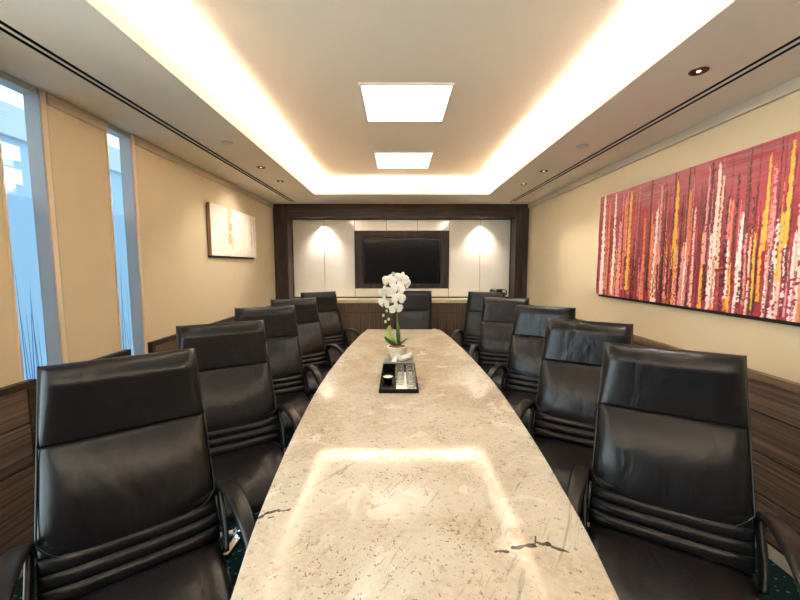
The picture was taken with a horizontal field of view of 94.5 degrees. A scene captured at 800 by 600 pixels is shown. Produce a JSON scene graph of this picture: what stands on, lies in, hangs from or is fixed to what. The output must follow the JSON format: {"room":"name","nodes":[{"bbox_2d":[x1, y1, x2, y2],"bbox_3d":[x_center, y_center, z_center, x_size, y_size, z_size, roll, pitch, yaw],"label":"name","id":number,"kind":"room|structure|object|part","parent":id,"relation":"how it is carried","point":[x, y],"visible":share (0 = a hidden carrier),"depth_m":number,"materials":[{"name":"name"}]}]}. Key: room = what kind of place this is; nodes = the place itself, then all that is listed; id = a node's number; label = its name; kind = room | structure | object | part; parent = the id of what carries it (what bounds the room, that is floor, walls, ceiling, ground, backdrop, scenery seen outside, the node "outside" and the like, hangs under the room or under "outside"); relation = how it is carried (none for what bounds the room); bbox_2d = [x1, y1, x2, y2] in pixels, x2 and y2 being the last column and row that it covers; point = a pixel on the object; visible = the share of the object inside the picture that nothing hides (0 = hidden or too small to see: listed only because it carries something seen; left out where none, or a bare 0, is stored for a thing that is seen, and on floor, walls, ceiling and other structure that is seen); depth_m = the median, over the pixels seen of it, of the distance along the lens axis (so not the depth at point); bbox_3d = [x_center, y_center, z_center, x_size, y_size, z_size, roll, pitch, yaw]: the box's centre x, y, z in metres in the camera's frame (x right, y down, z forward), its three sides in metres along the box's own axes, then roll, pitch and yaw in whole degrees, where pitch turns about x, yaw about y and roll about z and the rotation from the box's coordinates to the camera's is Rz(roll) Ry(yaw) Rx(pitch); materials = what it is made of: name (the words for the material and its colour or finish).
{"room":"conference room","nodes":[
{"label":"conference room","id":0,"kind":"room"},
{"bbox_2d":[0,104,275,387],"bbox_3d":[-1.904,0.098,2.210,0.088,2.415,7.400,0,5,0],"label":"wall","id":1,"kind":"structure","parent":0,"point":[183,286],"depth_m":2.67,"materials":[{"name":"beige paint"}]},
{"bbox_2d":[0,379,36,556],"bbox_3d":[-1.839,0.898,1.542,0.036,0.945,0.720,0,5,0],"label":"wainscoting","id":2,"kind":"structure","parent":1,"relation":"attached to","point":[17,400],"depth_m":1.76,"materials":[{"name":"brown wood"}]},
{"bbox_3d":[-1.839,0.446,1.499,0.036,0.036,0.720,0,5,0],"label":"cap rail","id":3,"kind":"part","parent":2,"relation":"part of","materials":[{"name":"brown wood"}]},
{"bbox_3d":[-1.840,0.885,1.879,0.036,0.909,0.045,0,5,0],"label":"post","id":4,"kind":"part","parent":2,"relation":"part of","materials":[{"name":"brown wood"}]},
{"bbox_2d":[18,558,36,579],"bbox_3d":[-1.855,1.161,3.449,0.020,0.068,4.470,0,5,0],"label":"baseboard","id":5,"kind":"structure","parent":1,"relation":"attached to","point":[22,570],"depth_m":1.80,"materials":[{"name":"beige"}]},
{"bbox_2d":[0,71,67,380],"bbox_3d":[-1.899,0.089,1.769,0.093,2.515,0.544,0,5,0],"label":"window","id":6,"kind":"structure","parent":1,"relation":"in","point":[31,229],"depth_m":1.94,"materials":[{"name":"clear glass"}]},
{"bbox_3d":[-1.903,-1.060,1.786,0.078,0.030,0.230,0,5,0],"label":"head rail","id":7,"kind":"part","parent":6,"relation":"part of","materials":[{"name":"grey"}]},
{"bbox_3d":[-1.871,0.115,2.030,0.036,2.415,0.030,0,5,0],"label":"casing","id":8,"kind":"part","parent":6,"relation":"part of","materials":[{"name":"beige"}]},
{"bbox_2d":[92,349,130,359],"bbox_3d":[-1.843,0.821,2.373,0.036,0.945,0.369,0,5,0],"label":"trim","id":9,"kind":"structure","parent":1,"relation":"attached to","point":[127,352],"depth_m":2.41,"materials":[{"name":"black"}]},
{"bbox_2d":[105,124,147,354],"bbox_3d":[-1.902,0.028,2.421,0.093,2.515,0.546,0,5,0],"label":"window","id":10,"kind":"structure","parent":1,"relation":"in","point":[126,235],"depth_m":2.60,"materials":[{"name":"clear glass"}]},
{"bbox_3d":[-1.906,-1.121,2.437,0.078,0.030,0.231,0,5,0],"label":"head rail","id":11,"kind":"part","parent":10,"relation":"part of","materials":[{"name":"grey"}]},
{"bbox_3d":[-1.874,0.054,2.682,0.036,2.415,0.030,0,5,0],"label":"casing","id":12,"kind":"part","parent":10,"relation":"part of","materials":[{"name":"beige"}]},
{"bbox_2d":[45,93,273,207],"bbox_3d":[-1.894,-1.180,3.231,0.082,0.060,4.470,0,5,0],"label":"trim","id":13,"kind":"structure","parent":1,"relation":"attached to","point":[53,101],"depth_m":2.72,"materials":[{"name":"beige paint"}]},
{"bbox_2d":[148,305,270,352],"bbox_3d":[-1.851,0.650,4.204,0.036,0.945,2.872,0,5,0],"label":"trim","id":14,"kind":"structure","parent":1,"relation":"attached to","point":[168,343],"depth_m":2.91,"materials":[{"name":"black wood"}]},
{"bbox_3d":[-1.845,0.800,2.793,0.036,0.909,0.035,0,5,0],"label":"post","id":15,"kind":"part","parent":14,"relation":"part of","materials":[{"name":"brown wood"}]},
{"bbox_3d":[-1.849,0.618,4.196,0.016,0.820,2.802,0,5,0],"label":"board panel","id":16,"kind":"part","parent":14,"relation":"part of","materials":[{"name":"brown wood"}]},
{"bbox_2d":[206,202,255,258],"bbox_3d":[-1.845,-0.727,4.127,0.043,0.527,1.130,0,5,0],"label":"abstract painting","id":17,"kind":"object","parent":1,"relation":"attached to","point":[231,233],"visible":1,"depth_m":3.96,"materials":[{"name":"fabric"}]},
{"bbox_2d":[0,0,799,203],"bbox_3d":[-0.015,-1.207,2.097,4.090,0.205,7.600,0,5,0],"label":"ceiling","id":18,"kind":"structure","parent":0,"point":[536,81],"depth_m":1.96,"materials":[{"name":"beige paint"}]},
{"bbox_2d":[0,20,293,201],"bbox_3d":[-1.515,-1.118,2.008,0.063,0.041,6.620,0,5,0],"label":"ceiling vent","id":19,"kind":"object","parent":18,"relation":"in","point":[1,22],"visible":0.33,"depth_m":1.92,"materials":[{"name":"black metal"}]},
{"bbox_2d":[220,141,232,145],"bbox_3d":[-1.283,-1.159,2.738,0.086,0.010,0.086,0,5,0],"label":"sprinkler cover","id":20,"kind":"object","parent":18,"relation":"attached to","point":[228,143],"visible":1,"depth_m":2.73,"materials":[{"name":"beige plastic"}]},
{"bbox_3d":[-1.283,-1.158,2.739,0.076,0.007,0.076,0,5,0],"label":"plate","id":21,"kind":"part","parent":20,"relation":"part of","materials":[{"name":"beige plastic"}]},
{"bbox_2d":[373,152,433,168],"bbox_3d":[0.033,-1.434,3.808,0.574,0.012,0.574,0,5,0],"label":"recessed light","id":22,"kind":"object","parent":18,"relation":"in","point":[384,160],"visible":1,"depth_m":3.79,"materials":[{"name":"beige plastic"}]},
{"bbox_2d":[358,83,454,121],"bbox_3d":[0.039,-1.310,2.481,0.574,0.012,0.574,0,5,0],"label":"recessed light","id":23,"kind":"object","parent":18,"relation":"in","point":[382,102],"visible":1,"depth_m":2.43,"materials":[{"name":"beige plastic"}]},
{"bbox_2d":[576,144,588,148],"bbox_3d":[1.387,-1.166,2.810,0.086,0.010,0.086,0,5,0],"label":"sprinkler cover","id":24,"kind":"object","parent":18,"relation":"attached to","point":[581,146],"visible":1,"depth_m":2.79,"materials":[{"name":"beige plastic"}]},
{"bbox_3d":[1.387,-1.165,2.810,0.076,0.007,0.076,0,5,0],"label":"plate","id":25,"kind":"part","parent":24,"relation":"part of","materials":[{"name":"beige plastic"}]},
{"bbox_2d":[510,36,799,201],"bbox_3d":[1.612,-1.119,2.022,0.066,0.041,6.620,0,5,0],"label":"ceiling vent","id":26,"kind":"object","parent":18,"relation":"in","point":[798,37],"visible":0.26,"depth_m":2.04,"materials":[{"name":"black metal"}]},
{"bbox_2d":[688,66,709,75],"bbox_3d":[1.397,-1.067,1.730,0.080,0.006,0.080,0,5,0],"label":"recessed light","id":27,"kind":"object","parent":18,"relation":"in","point":[701,70],"visible":1,"depth_m":1.73,"materials":[{"name":"orange metal"}]},
{"bbox_2d":[12,366,799,599],"bbox_3d":[-0.015,1.324,2.333,4.090,0.050,7.600,0,5,0],"label":"floor","id":28,"kind":"structure","parent":0,"point":[783,586],"depth_m":1.80,"materials":[{"name":"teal carpet"}]},
{"bbox_2d":[0,348,255,599],"bbox_3d":[-0.842,0.820,1.193,0.638,1.164,0.780,-4,7,-37],"label":"chair","id":29,"kind":"object","parent":28,"relation":"on","point":[126,489],"visible":1,"depth_m":1.27,"materials":[{"name":"black leather"}]},
{"bbox_3d":[-1.008,0.889,0.983,0.113,0.338,0.530,-4,7,-37],"label":"armrest","id":30,"kind":"part","parent":29,"relation":"part of","materials":[{"name":"black leather"}]},
{"bbox_2d":[37,413,213,553],"bbox_3d":[-0.952,0.655,1.322,0.500,0.350,0.181,-4,7,-37],"label":"cushion","id":31,"kind":"object","parent":29,"relation":"on","point":[118,490],"depth_m":1.28,"materials":[{"name":"black leather"}]},
{"bbox_3d":[-0.752,0.989,1.091,0.504,0.135,0.485,-4,7,-37],"label":"seat","id":32,"kind":"part","parent":29,"relation":"part of","materials":[{"name":"black leather"}]},
{"bbox_3d":[-0.591,0.860,1.302,0.113,0.338,0.530,-4,7,-37],"label":"armrest","id":33,"kind":"part","parent":29,"relation":"part of","materials":[{"name":"black leather"}]},
{"bbox_2d":[176,320,300,563],"bbox_3d":[-0.893,0.744,2.004,0.638,1.164,0.780,-3,6,-32],"label":"chair","id":34,"kind":"object","parent":28,"relation":"on","point":[242,412],"visible":0.57,"depth_m":2.12,"materials":[{"name":"black leather"}]},
{"bbox_3d":[-0.993,1.247,1.920,0.268,0.056,0.048,-1,5,-13],"label":"leg","id":35,"kind":"part","parent":34,"relation":"part of","materials":[{"name":"silver metal"}]},
{"bbox_3d":[-0.848,1.259,1.795,0.048,0.056,0.268,0,5,5],"label":"leg","id":36,"kind":"part","parent":34,"relation":"part of","materials":[{"name":"silver metal"}]},
{"bbox_2d":[199,362,275,431],"bbox_3d":[-0.989,0.579,2.144,0.500,0.350,0.181,-3,6,-32],"label":"cushion","id":37,"kind":"object","parent":34,"relation":"on","point":[240,396],"depth_m":2.14,"materials":[{"name":"black leather"}]},
{"bbox_3d":[-0.815,0.914,1.895,0.504,0.135,0.485,-3,6,-32],"label":"seat","id":38,"kind":"part","parent":34,"relation":"part of","materials":[{"name":"black leather"}]},
{"bbox_3d":[-0.633,0.786,2.089,0.113,0.338,0.530,-3,6,-32],"label":"armrest","id":39,"kind":"part","parent":34,"relation":"part of","materials":[{"name":"black leather"}]},
{"bbox_2d":[235,305,322,452],"bbox_3d":[-0.973,0.663,2.877,0.638,1.164,0.780,-3,6,-28],"label":"chair","id":40,"kind":"object","parent":28,"relation":"on","point":[289,374],"visible":0.5,"depth_m":3.04,"materials":[{"name":"black leather"}]},
{"bbox_2d":[266,336,302,378],"bbox_3d":[-1.057,0.496,3.023,0.500,0.350,0.181,-3,6,-28],"label":"cushion","id":41,"kind":"object","parent":40,"relation":"on","point":[285,355],"depth_m":3.05,"materials":[{"name":"black leather"}]},
{"bbox_3d":[-0.904,0.833,2.762,0.504,0.135,0.485,-3,6,-28],"label":"seat","id":42,"kind":"part","parent":40,"relation":"part of","materials":[{"name":"black leather"}]},
{"bbox_3d":[-0.708,0.707,2.942,0.113,0.338,0.530,-3,6,-28],"label":"armrest","id":43,"kind":"part","parent":40,"relation":"part of","materials":[{"name":"black leather"}]},
{"bbox_2d":[270,297,344,400],"bbox_3d":[-0.920,0.590,3.663,0.638,1.164,0.780,-4,6,-34],"label":"chair","id":44,"kind":"object","parent":28,"relation":"on","point":[314,351],"visible":0.45,"depth_m":3.83,"materials":[{"name":"black leather"}]},
{"bbox_2d":[297,322,324,355],"bbox_3d":[-1.023,0.424,3.798,0.500,0.350,0.181,-4,6,-34],"label":"cushion","id":45,"kind":"object","parent":44,"relation":"on","point":[312,342],"depth_m":3.83,"materials":[{"name":"black leather"}]},
{"bbox_3d":[-0.837,0.759,3.556,0.504,0.135,0.485,-4,6,-34],"label":"seat","id":46,"kind":"part","parent":44,"relation":"part of","materials":[{"name":"black leather"}]},
{"bbox_3d":[-0.664,0.631,3.758,0.113,0.338,0.530,-4,6,-34],"label":"armrest","id":47,"kind":"part","parent":44,"relation":"part of","materials":[{"name":"black leather"}]},
{"bbox_2d":[300,291,359,365],"bbox_3d":[-0.880,0.498,4.642,0.638,1.164,0.780,-4,6,-33],"label":"chair","id":48,"kind":"object","parent":28,"relation":"on","point":[333,330],"visible":0.44,"depth_m":4.80,"materials":[{"name":"black leather"}]},
{"bbox_2d":[318,311,342,336],"bbox_3d":[-0.981,0.333,4.779,0.500,0.350,0.181,-4,6,-33],"label":"cushion","id":49,"kind":"object","parent":48,"relation":"on","point":[332,326],"depth_m":4.80,"materials":[{"name":"black leather"}]},
{"bbox_3d":[-0.799,0.667,4.535,0.504,0.135,0.485,-4,6,-33],"label":"seat","id":50,"kind":"part","parent":48,"relation":"part of","materials":[{"name":"black leather"}]},
{"bbox_3d":[-0.623,0.540,4.734,0.113,0.338,0.530,-4,6,-33],"label":"armrest","id":51,"kind":"part","parent":48,"relation":"part of","materials":[{"name":"black leather"}]},
{"bbox_2d":[338,303,466,347],"bbox_3d":[0.029,0.502,5.787,3.397,0.945,0.250,0,5,0],"label":"credenza","id":52,"kind":"object","parent":28,"relation":"on","point":[446,317],"visible":0.25,"depth_m":5.64,"materials":[{"name":"brown wood"}]},
{"bbox_3d":[-1.245,0.120,5.630,0.846,0.142,0.020,0,5,0],"label":"drawer","id":53,"kind":"part","parent":52,"relation":"part of","materials":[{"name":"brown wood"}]},
{"bbox_3d":[-1.245,0.549,5.670,0.846,0.704,0.020,0,5,0],"label":"door","id":54,"kind":"part","parent":52,"relation":"part of","materials":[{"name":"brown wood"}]},
{"bbox_3d":[-0.395,0.119,5.634,0.846,0.142,0.020,0,5,0],"label":"drawer","id":55,"kind":"part","parent":52,"relation":"part of","materials":[{"name":"brown wood"}]},
{"bbox_3d":[-0.395,0.549,5.674,0.846,0.704,0.020,0,5,0],"label":"door","id":56,"kind":"part","parent":52,"relation":"part of","materials":[{"name":"brown wood"}]},
{"bbox_2d":[337,298,467,302],"bbox_3d":[0.027,0.007,5.715,3.393,0.055,0.262,0,5,0],"label":"countertop","id":57,"kind":"structure","parent":52,"relation":"on","point":[339,300],"depth_m":5.59,"materials":[{"name":"stone"}]},
{"bbox_2d":[490,289,506,297],"bbox_3d":[1.528,-0.097,5.718,0.252,0.150,0.175,-1,6,-15],"label":"desk telephone","id":58,"kind":"object","parent":57,"relation":"on","point":[491,290],"visible":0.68,"depth_m":5.72,"materials":[{"name":"black plastic"}]},
{"bbox_3d":[0.454,0.119,5.638,0.846,0.142,0.020,0,5,0],"label":"drawer","id":59,"kind":"part","parent":52,"relation":"part of","materials":[{"name":"brown wood"}]},
{"bbox_3d":[0.454,0.548,5.678,0.846,0.704,0.020,0,5,0],"label":"door","id":60,"kind":"part","parent":52,"relation":"part of","materials":[{"name":"brown wood"}]},
{"bbox_3d":[1.303,0.548,5.681,0.846,0.704,0.020,0,5,0],"label":"door","id":61,"kind":"part","parent":52,"relation":"part of","materials":[{"name":"brown wood"}]},
{"bbox_3d":[1.303,0.119,5.641,0.846,0.142,0.020,0,5,0],"label":"drawer","id":62,"kind":"part","parent":52,"relation":"part of","materials":[{"name":"brown wood"}]},
{"bbox_2d":[391,291,431,328],"bbox_3d":[0.156,0.485,4.788,0.638,1.164,0.780,1,5,6],"label":"chair","id":63,"kind":"object","parent":28,"relation":"on","point":[416,313],"visible":0.29,"depth_m":4.98,"materials":[{"name":"black leather"}]},
{"bbox_2d":[394,310,430,328],"bbox_3d":[0.174,0.317,4.954,0.500,0.350,0.181,1,5,6],"label":"cushion","id":64,"kind":"object","parent":63,"relation":"on","point":[407,319],"depth_m":4.93,"materials":[{"name":"black leather"}]},
{"bbox_2d":[231,329,618,599],"bbox_3d":[0.051,0.912,2.501,1.142,0.740,4.050,0,5,0],"label":"conference table","id":65,"kind":"object","parent":28,"relation":"on","point":[441,491],"visible":0.98,"depth_m":1.20,"materials":[{"name":"beige stone"}]},
{"bbox_2d":[378,272,410,358],"bbox_3d":[-0.044,0.129,3.040,0.267,0.719,0.179,0,5,0],"label":"potted orchid","id":66,"kind":"object","parent":65,"relation":"on","point":[395,347],"visible":0.99,"depth_m":2.98,"materials":[{"name":"white plant"}]},
{"bbox_3d":[-0.058,0.092,3.031,0.117,0.596,0.032,0,5,0],"label":"stem","id":67,"kind":"part","parent":66,"relation":"part of","materials":[{"name":"green"}]},
{"bbox_3d":[-0.025,0.433,3.073,0.168,0.107,0.168,0,5,0],"label":"pot","id":68,"kind":"part","parent":66,"relation":"part of","materials":[{"name":"beige ceramic"}]},
{"bbox_2d":[379,363,418,392],"bbox_3d":[-0.008,0.524,2.535,0.242,0.026,0.600,0,5,0],"label":"serving tray","id":69,"kind":"object","parent":65,"relation":"on","point":[384,387],"visible":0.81,"depth_m":2.35,"materials":[{"name":"black paint"}]},
{"bbox_2d":[382,375,393,382],"bbox_3d":[-0.079,0.519,2.443,0.076,0.041,0.076,0,5,0],"label":"bowl","id":70,"kind":"object","parent":69,"relation":"on","point":[387,378],"visible":1,"depth_m":2.42,"materials":[{"name":"ceramic"}]},
{"bbox_2d":[384,352,413,370],"bbox_3d":[-0.009,0.447,2.743,0.221,0.127,0.124,0,5,0],"label":"tissue box","id":71,"kind":"object","parent":69,"relation":"on","point":[400,362],"visible":1,"depth_m":2.69,"materials":[{"name":"white paper"}]},
{"bbox_3d":[-0.009,0.453,2.744,0.220,0.006,0.124,0,5,0],"label":"lid","id":72,"kind":"part","parent":71,"relation":"part of","materials":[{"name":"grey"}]},
{"bbox_2d":[396,372,415,388],"bbox_3d":[0.038,0.537,2.458,0.126,0.001,0.405,0,5,0],"label":"mat","id":73,"kind":"object","parent":69,"relation":"on","point":[410,378],"visible":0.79,"depth_m":2.46,"materials":[{"name":"white paper"}]},
{"bbox_2d":[451,291,505,363],"bbox_3d":[1.006,0.502,4.607,0.638,1.164,0.780,2,6,23],"label":"chair","id":74,"kind":"object","parent":28,"relation":"on","point":[470,333],"visible":0.46,"depth_m":4.79,"materials":[{"name":"black leather"}]},
{"bbox_3d":[0.737,0.548,4.649,0.113,0.338,0.530,2,6,23],"label":"armrest","id":75,"kind":"part","parent":74,"relation":"part of","materials":[{"name":"black leather"}]},
{"bbox_3d":[0.949,0.672,4.487,0.504,0.135,0.485,2,6,23],"label":"seat","id":76,"kind":"part","parent":74,"relation":"part of","materials":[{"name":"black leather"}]},
{"bbox_2d":[464,311,481,336],"bbox_3d":[1.076,0.335,4.760,0.500,0.350,0.181,2,6,23],"label":"cushion","id":77,"kind":"object","parent":74,"relation":"on","point":[472,321],"depth_m":4.78,"materials":[{"name":"black leather"}]},
{"bbox_2d":[468,297,528,391],"bbox_3d":[1.029,0.584,3.721,0.638,1.164,0.780,2,6,19],"label":"chair","id":78,"kind":"object","parent":28,"relation":"on","point":[497,315],"visible":0.5,"depth_m":3.89,"materials":[{"name":"black leather"}]},
{"bbox_3d":[0.758,0.632,3.744,0.113,0.338,0.530,2,6,19],"label":"armrest","id":79,"kind":"part","parent":78,"relation":"part of","materials":[{"name":"black leather"}]},
{"bbox_3d":[0.982,0.755,3.596,0.504,0.135,0.485,2,6,19],"label":"seat","id":80,"kind":"part","parent":78,"relation":"part of","materials":[{"name":"black leather"}]},
{"bbox_2d":[479,321,512,353],"bbox_3d":[1.087,0.417,3.878,0.500,0.350,0.181,2,6,19],"label":"cushion","id":81,"kind":"object","parent":78,"relation":"on","point":[494,336],"depth_m":3.87,"materials":[{"name":"black leather"}]},
{"bbox_2d":[488,305,575,437],"bbox_3d":[1.060,0.659,2.919,0.638,1.164,0.780,3,6,30],"label":"chair","id":82,"kind":"object","parent":28,"relation":"on","point":[521,372],"visible":0.43,"depth_m":3.08,"materials":[{"name":"black leather"}]},
{"bbox_3d":[0.798,0.702,2.996,0.113,0.338,0.530,3,6,30],"label":"armrest","id":83,"kind":"part","parent":82,"relation":"part of","materials":[{"name":"black leather"}]},
{"bbox_3d":[0.985,0.829,2.807,0.504,0.135,0.485,3,6,30],"label":"seat","id":84,"kind":"part","parent":82,"relation":"part of","materials":[{"name":"black leather"}]},
{"bbox_2d":[507,335,543,377],"bbox_3d":[1.151,0.493,3.061,0.500,0.350,0.181,3,6,30],"label":"cushion","id":85,"kind":"object","parent":82,"relation":"on","point":[525,351],"depth_m":3.09,"materials":[{"name":"black leather"}]},
{"bbox_2d":[515,318,632,529],"bbox_3d":[0.995,0.738,2.074,0.638,1.164,0.780,3,6,31],"label":"chair","id":86,"kind":"object","parent":28,"relation":"on","point":[564,409],"visible":0.48,"depth_m":2.21,"materials":[{"name":"black leather"}]},
{"bbox_3d":[0.735,0.780,2.155,0.113,0.338,0.530,3,6,31],"label":"armrest","id":87,"kind":"part","parent":86,"relation":"part of","materials":[{"name":"black leather"}]},
{"bbox_3d":[0.919,0.907,1.963,0.504,0.135,0.485,3,6,31],"label":"seat","id":88,"kind":"part","parent":86,"relation":"part of","materials":[{"name":"black leather"}]},
{"bbox_2d":[537,359,600,424],"bbox_3d":[1.089,0.572,2.215,0.500,0.350,0.181,3,6,31],"label":"cushion","id":89,"kind":"object","parent":86,"relation":"on","point":[567,389],"depth_m":2.22,"materials":[{"name":"black leather"}]},
{"bbox_2d":[566,342,799,599],"bbox_3d":[0.946,0.809,1.308,0.638,1.164,0.780,3,6,31],"label":"chair","id":90,"kind":"object","parent":28,"relation":"on","point":[673,515],"visible":1,"depth_m":1.39,"materials":[{"name":"black leather"}]},
{"bbox_3d":[0.686,0.852,1.391,0.113,0.338,0.530,3,6,31],"label":"armrest","id":91,"kind":"part","parent":90,"relation":"part of","materials":[{"name":"black leather"}]},
{"bbox_2d":[593,403,753,523],"bbox_3d":[1.042,0.643,1.448,0.500,0.350,0.181,3,6,31],"label":"cushion","id":92,"kind":"object","parent":90,"relation":"on","point":[669,467],"depth_m":1.41,"materials":[{"name":"black leather"}]},
{"bbox_3d":[0.869,0.979,1.197,0.504,0.135,0.485,3,6,31],"label":"seat","id":93,"kind":"part","parent":90,"relation":"part of","materials":[{"name":"black leather"}]},
{"bbox_3d":[1.133,0.877,1.116,0.113,0.338,0.530,3,6,31],"label":"armrest","id":94,"kind":"part","parent":90,"relation":"part of","materials":[{"name":"black leather"}]},
{"bbox_2d":[526,90,799,382],"bbox_3d":[1.980,0.096,2.228,0.100,2.415,7.600,0,5,0],"label":"wall","id":95,"kind":"structure","parent":0,"point":[563,234],"depth_m":2.79,"materials":[{"name":"beige paint"}]},
{"bbox_2d":[528,76,799,207],"bbox_3d":[1.920,-1.060,1.954,0.022,0.062,7.070,0,5,0],"label":"trim","id":96,"kind":"structure","parent":95,"relation":"attached to","point":[791,86],"depth_m":2.38,"materials":[{"name":"beige paint"}]},
{"bbox_2d":[529,304,799,555],"bbox_3d":[1.908,0.808,2.128,0.045,0.875,7.070,0,5,0],"label":"wainscoting","id":97,"kind":"structure","parent":95,"relation":"attached to","point":[774,401],"depth_m":1.87,"materials":[{"name":"brown wood"}]},
{"bbox_3d":[1.908,0.394,2.089,0.045,0.042,7.070,0,5,0],"label":"cap rail","id":98,"kind":"part","parent":97,"relation":"part of","materials":[{"name":"brown wood"}]},
{"bbox_3d":[1.907,0.811,2.128,0.017,0.820,7.070,0,5,0],"label":"board panel","id":99,"kind":"part","parent":97,"relation":"part of","materials":[{"name":"brown wood"}]},
{"bbox_2d":[596,131,799,326],"bbox_3d":[1.906,-0.403,2.472,0.041,0.927,2.100,0,5,0],"label":"abstract painting","id":100,"kind":"object","parent":95,"relation":"attached to","point":[721,236],"visible":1,"depth_m":2.23,"materials":[{"name":"paint"}]},
{"bbox_3d":[1.917,-0.393,2.473,0.018,0.907,2.080,0,5,0],"label":"backing frame","id":101,"kind":"part","parent":100,"relation":"part of","materials":[{"name":"wood"}]},
{"bbox_2d":[755,538,793,577],"bbox_3d":[1.919,1.280,2.172,0.024,0.068,7.070,0,5,0],"label":"baseboard","id":102,"kind":"structure","parent":95,"relation":"attached to","point":[774,555],"depth_m":1.86,"materials":[{"name":"beige"}]},
{"bbox_3d":[-0.032,-0.336,5.914,4.090,2.590,0.100,0,5,0],"label":"wall","id":103,"kind":"structure","parent":0,"visible":0},
{"bbox_2d":[273,204,528,298],"bbox_3d":[0.019,-0.230,5.723,3.790,2.415,0.300,0,5,0],"label":"trim","id":104,"kind":"structure","parent":103,"relation":"attached to","point":[283,214],"depth_m":5.48,"materials":[{"name":"brown wood"}]},
{"bbox_2d":[292,219,510,297],"bbox_3d":[0.027,-0.644,5.801,3.397,1.225,0.070,0,5,0],"label":"wall panel","id":105,"kind":"object","parent":103,"relation":"attached to","point":[323,249],"visible":0.88,"depth_m":5.76,"materials":[{"name":"white wood"}]},
{"bbox_3d":[-1.417,-0.646,5.769,0.480,1.191,0.022,0,5,0],"label":"door","id":106,"kind":"part","parent":105,"relation":"part of","materials":[{"name":"white paint"}]},
{"bbox_3d":[-0.939,-0.646,5.772,0.464,1.191,0.022,0,5,0],"label":"door","id":107,"kind":"part","parent":105,"relation":"part of","materials":[{"name":"white paint"}]},
{"bbox_3d":[-0.458,-1.157,5.726,0.486,0.165,0.022,0,5,0],"label":"panel","id":108,"kind":"part","parent":105,"relation":"part of","materials":[{"name":"white paint"}]},
{"bbox_3d":[0.027,-1.157,5.729,0.472,0.165,0.022,0,5,0],"label":"panel","id":109,"kind":"part","parent":105,"relation":"part of","materials":[{"name":"white paint"}]},
{"bbox_3d":[0.030,-0.117,5.825,1.461,0.128,0.022,0,5,0],"label":"panel","id":110,"kind":"part","parent":105,"relation":"part of","materials":[{"name":"white paint"}]},
{"bbox_3d":[0.515,-1.157,5.731,0.491,0.165,0.022,0,5,0],"label":"panel","id":111,"kind":"part","parent":105,"relation":"part of","materials":[{"name":"white paint"}]},
{"bbox_3d":[1.005,-0.647,5.781,0.477,1.191,0.022,0,5,0],"label":"door","id":112,"kind":"part","parent":105,"relation":"part of","materials":[{"name":"white paint"}]},
{"bbox_3d":[1.480,-0.647,5.783,0.461,1.191,0.022,0,5,0],"label":"door","id":113,"kind":"part","parent":105,"relation":"part of","materials":[{"name":"white paint"}]},
{"bbox_2d":[355,231,448,287],"bbox_3d":[0.029,-0.629,5.796,1.444,0.880,0.082,0,5,0],"label":"surround","id":114,"kind":"object","parent":103,"relation":"attached to","point":[359,235],"visible":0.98,"depth_m":5.75,"materials":[{"name":"brown wood"}]},
{"bbox_2d":[363,238,439,283],"bbox_3d":[0.029,-0.604,5.777,1.194,0.704,0.040,0,5,0],"label":"television","id":115,"kind":"object","parent":114,"relation":"attached to","point":[418,258],"visible":0.95,"depth_m":5.76,"materials":[{"name":"black"}]},
{"bbox_3d":[0.029,-0.631,5.817,1.444,0.880,0.040,0,5,0],"label":"panel","id":116,"kind":"part","parent":114,"relation":"part of","materials":[{"name":"black glass"}]},
{"label":"outside","id":117,"kind":"structure","parent":0,"visible":0},
{"bbox_2d":[0,100,123,214],"bbox_3d":[-7.022,0.219,7.019,0.620,7.280,18.000,0,5,0],"label":"building","id":118,"kind":"structure","parent":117,"point":[13,135],"depth_m":6.58,"materials":[{"name":"blue"}]}
]}

